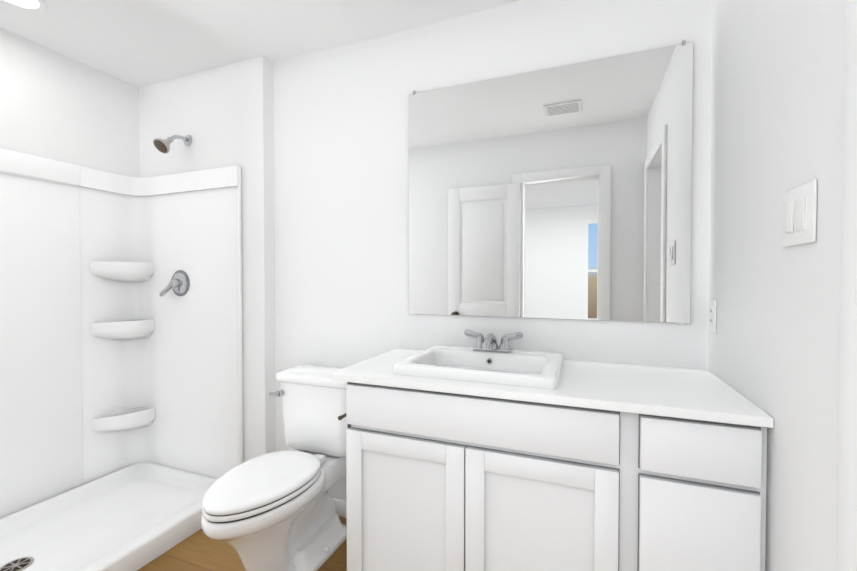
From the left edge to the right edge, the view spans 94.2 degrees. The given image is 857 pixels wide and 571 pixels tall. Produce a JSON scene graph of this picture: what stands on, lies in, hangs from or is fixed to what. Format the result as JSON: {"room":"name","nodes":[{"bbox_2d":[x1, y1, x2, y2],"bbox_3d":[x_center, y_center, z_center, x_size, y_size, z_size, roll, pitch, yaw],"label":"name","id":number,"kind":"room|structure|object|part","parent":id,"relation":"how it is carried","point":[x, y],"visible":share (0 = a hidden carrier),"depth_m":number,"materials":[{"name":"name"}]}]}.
{"room":"bathroom","nodes":[
{"label":"bathroom","id":0,"kind":"room"},
{"bbox_2d":[0,28,139,177],"bbox_3d":[-2.167,-0.009,1.762,0.115,2.440,1.656,0,1,21],"label":"wall","id":1,"kind":"structure","parent":0,"point":[55,105],"depth_m":2.14,"materials":[{"name":"paint"}]},
{"bbox_2d":[139,55,275,462],"bbox_3d":[-1.369,-0.019,2.444,1.108,2.440,0.194,0,1,21],"label":"wall","id":2,"kind":"structure","parent":0,"point":[222,116],"depth_m":2.20,"materials":[{"name":"paint"}]},
{"bbox_2d":[153,135,191,153],"bbox_3d":[-1.451,-0.811,2.256,0.088,0.150,0.195,0,1,21],"label":"shower head","id":3,"kind":"object","parent":2,"relation":"attached to","point":[161,145],"visible":1,"depth_m":2.21},
{"bbox_3d":[-1.437,-0.843,2.293,0.020,0.048,0.109,0,1,21],"label":"arm","id":4,"kind":"part","parent":3,"relation":"part of"},
{"bbox_2d":[159,270,189,296],"bbox_3d":[-1.487,-0.013,2.328,0.156,0.156,0.078,0,1,21],"label":"shower valve","id":5,"kind":"object","parent":2,"relation":"attached to","point":[179,284],"visible":1,"depth_m":2.34,"materials":[{"name":"silver metal"}]},
{"bbox_3d":[-1.522,0.020,2.326,0.087,0.091,0.049,0,1,21],"label":"lever","id":6,"kind":"part","parent":5,"relation":"part of","materials":[{"name":"silver metal"}]},
{"bbox_2d":[137,516,346,570],"bbox_3d":[-0.581,1.285,-1.027,5.600,0.060,6.500,0,1,21],"label":"floor","id":7,"kind":"structure","parent":0,"point":[199,550],"depth_m":1.77,"materials":[{"name":"brown wood"}]},
{"bbox_2d":[0,148,242,570],"bbox_3d":[-1.700,0.282,1.651,0.837,1.862,1.532,0,1,21],"label":"shower","id":8,"kind":"object","parent":7,"relation":"on","point":[121,413],"visible":0.98,"depth_m":2.22,"materials":[{"name":"plastic"}]},
{"bbox_3d":[-2.144,0.291,1.648,0.011,1.660,1.198,0,1,21],"label":"panel","id":9,"kind":"part","parent":8,"relation":"part of","materials":[{"name":"plastic"}]},
{"bbox_2d":[90,261,153,280],"bbox_3d":[-1.797,-0.082,2.344,0.135,0.115,0.271,0,1,21],"label":"shelf","id":10,"kind":"object","parent":8,"relation":"attached to","point":[99,270],"depth_m":2.33,"materials":[{"name":"plastic"}]},
{"bbox_2d":[90,319,154,339],"bbox_3d":[-1.797,0.268,2.350,0.135,0.115,0.271,0,1,21],"label":"shelf","id":11,"kind":"object","parent":8,"relation":"attached to","point":[100,329],"depth_m":2.34,"materials":[{"name":"plastic"}]},
{"bbox_2d":[92,407,155,431],"bbox_3d":[-1.797,0.815,2.358,0.135,0.115,0.271,0,1,21],"label":"shelf","id":12,"kind":"object","parent":8,"relation":"attached to","point":[123,419],"depth_m":2.36,"materials":[{"name":"plastic"}]},
{"bbox_3d":[-1.485,0.283,2.207,0.831,1.660,0.321,0,1,21],"label":"panel corner","id":13,"kind":"part","parent":8,"relation":"part of","materials":[{"name":"plastic"}]},
{"bbox_2d":[201,365,346,570],"bbox_3d":[-0.622,0.821,1.728,0.446,0.782,0.766,0,1,21],"label":"toilet","id":14,"kind":"object","parent":7,"relation":"on","point":[273,511],"visible":0.96,"depth_m":1.69,"materials":[{"name":"ceramic"}]},
{"bbox_3d":[-0.666,0.803,1.608,0.354,0.019,0.501,0,1,21],"label":"seat","id":15,"kind":"part","parent":14,"relation":"part of","materials":[{"name":"plastic"}]},
{"bbox_3d":[-0.748,0.528,1.933,0.060,0.029,0.020,0,1,21],"label":"lever","id":16,"kind":"part","parent":14,"relation":"part of","materials":[{"name":"silver metal"}]},
{"bbox_3d":[-0.520,0.638,1.980,0.416,0.333,0.203,0,1,21],"label":"tank","id":17,"kind":"part","parent":14,"relation":"part of","materials":[{"name":"ceramic"}]},
{"bbox_2d":[339,378,773,570],"bbox_3d":[0.369,0.778,1.466,1.233,0.875,0.543,0,1,21],"label":"bathroom vanity","id":18,"kind":"object","parent":7,"relation":"on","point":[488,453],"depth_m":1.19,"materials":[{"name":"paint"}]},
{"bbox_2d":[338,413,345,419],"bbox_3d":[-0.285,0.499,1.566,0.060,0.052,0.162,0,1,21],"label":"toilet paper holder","id":19,"kind":"object","parent":18,"relation":"attached to","point":[340,417],"visible":0.25,"depth_m":1.50,"materials":[{"name":"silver metal"}]},
{"bbox_3d":[-0.087,0.549,1.359,0.315,0.062,0.020,0,1,21],"label":"door rail","id":20,"kind":"part","parent":18,"relation":"part of","materials":[{"name":"paint"}]},
{"bbox_3d":[-0.086,0.805,1.367,0.315,0.451,0.011,0,1,21],"label":"door panel","id":21,"kind":"part","parent":18,"relation":"part of","materials":[{"name":"paint"}]},
{"bbox_3d":[0.327,0.551,1.198,0.319,0.062,0.020,0,1,21],"label":"door rail","id":22,"kind":"part","parent":18,"relation":"part of","materials":[{"name":"paint"}]},
{"bbox_3d":[0.329,0.808,1.206,0.319,0.451,0.011,0,1,21],"label":"door panel","id":23,"kind":"part","parent":18,"relation":"part of","materials":[{"name":"paint"}]},
{"bbox_2d":[331,349,773,421],"bbox_3d":[0.346,0.328,1.464,1.284,0.025,0.554,0,1,21],"label":"countertop","id":24,"kind":"structure","parent":18,"relation":"on","point":[681,390],"depth_m":1.26,"materials":[{"name":"white stone"}]},
{"bbox_2d":[387,345,566,389],"bbox_3d":[0.213,0.341,1.536,0.564,0.124,0.462,0,1,21],"label":"sink","id":25,"kind":"object","parent":24,"relation":"in","point":[505,367],"depth_m":1.55,"materials":[{"name":"white ceramic"}]},
{"bbox_2d":[464,330,522,353],"bbox_3d":[0.254,0.235,1.642,0.254,0.084,0.161,0,1,21],"label":"faucet","id":26,"kind":"object","parent":24,"relation":"on","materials":[{"name":"silver metal"}]},
{"bbox_3d":[0.708,0.811,1.054,0.268,0.572,0.020,0,1,21],"label":"door","id":27,"kind":"part","parent":18,"relation":"part of","materials":[{"name":"paint"}]},
{"bbox_2d":[0,0,522,86],"bbox_3d":[-0.662,-1.261,1.262,3.268,0.080,1.850,0,1,21],"label":"ceiling","id":28,"kind":"structure","parent":0,"point":[139,43],"depth_m":1.90,"materials":[{"name":"paint"}]},
{"bbox_2d":[1,0,46,10],"bbox_3d":[-1.744,-1.222,1.683,0.188,0.010,0.188,0,1,21],"label":"recessed light","id":29,"kind":"object","parent":28,"relation":"in","point":[29,3],"depth_m":1.73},
{"bbox_2d":[274,0,711,500],"bbox_3d":[0.169,-0.010,1.889,2.160,2.440,0.115,0,1,21],"label":"wall","id":30,"kind":"structure","parent":0,"point":[341,184],"depth_m":1.95,"materials":[{"name":"paint"}]},
{"bbox_2d":[332,498,346,517],"bbox_3d":[-0.480,1.165,2.091,0.793,0.083,0.012,0,1,21],"label":"baseboard","id":31,"kind":"structure","parent":30,"relation":"attached to","point":[340,508],"depth_m":2.08,"materials":[{"name":"white paint"}]},
{"bbox_2d":[408,40,692,323],"bbox_3d":[0.447,-0.390,1.707,1.164,1.068,0.009,0,1,21],"label":"mirror","id":32,"kind":"object","parent":30,"relation":"attached to","point":[562,192],"visible":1,"depth_m":1.67,"materials":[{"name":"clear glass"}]},
{"bbox_2d":[708,0,844,570],"bbox_3d":[0.934,0.003,1.036,0.115,2.440,0.921,0,1,21],"label":"wall","id":33,"kind":"structure","parent":0,"point":[777,84],"depth_m":0.94,"materials":[{"name":"paint"}]},
{"bbox_2d":[709,299,715,332],"bbox_3d":[1.021,0.109,1.433,0.008,0.116,0.072,0,1,21],"label":"electrical outlet plate","id":34,"kind":"object","parent":33,"relation":"attached to","point":[712,315],"visible":0.98,"depth_m":1.42,"materials":[{"name":"white plastic"}]},
{"bbox_2d":[782,179,816,246],"bbox_3d":[0.800,-0.152,0.866,0.012,0.126,0.138,0,1,21],"label":"switch plate","id":35,"kind":"object","parent":33,"relation":"attached to","point":[799,214],"visible":1,"depth_m":0.84,"materials":[{"name":"white plastic"}]},
{"bbox_3d":[0.808,-0.152,0.887,0.002,0.071,0.037,0,1,21],"label":"frame","id":36,"kind":"part","parent":35,"relation":"part of","materials":[{"name":"white plastic"}]},
{"bbox_3d":[0.791,-0.151,0.844,0.002,0.071,0.037,0,1,21],"label":"frame","id":37,"kind":"part","parent":35,"relation":"part of","materials":[{"name":"white plastic"}]},
{"bbox_2d":[836,0,856,570],"bbox_3d":[0.720,0.171,0.668,0.016,2.115,0.075,0,1,21],"label":"door frame","id":38,"kind":"structure","parent":33,"relation":"attached to","point":[846,552],"depth_m":0.68,"materials":[{"name":"white paint"}]}
]}

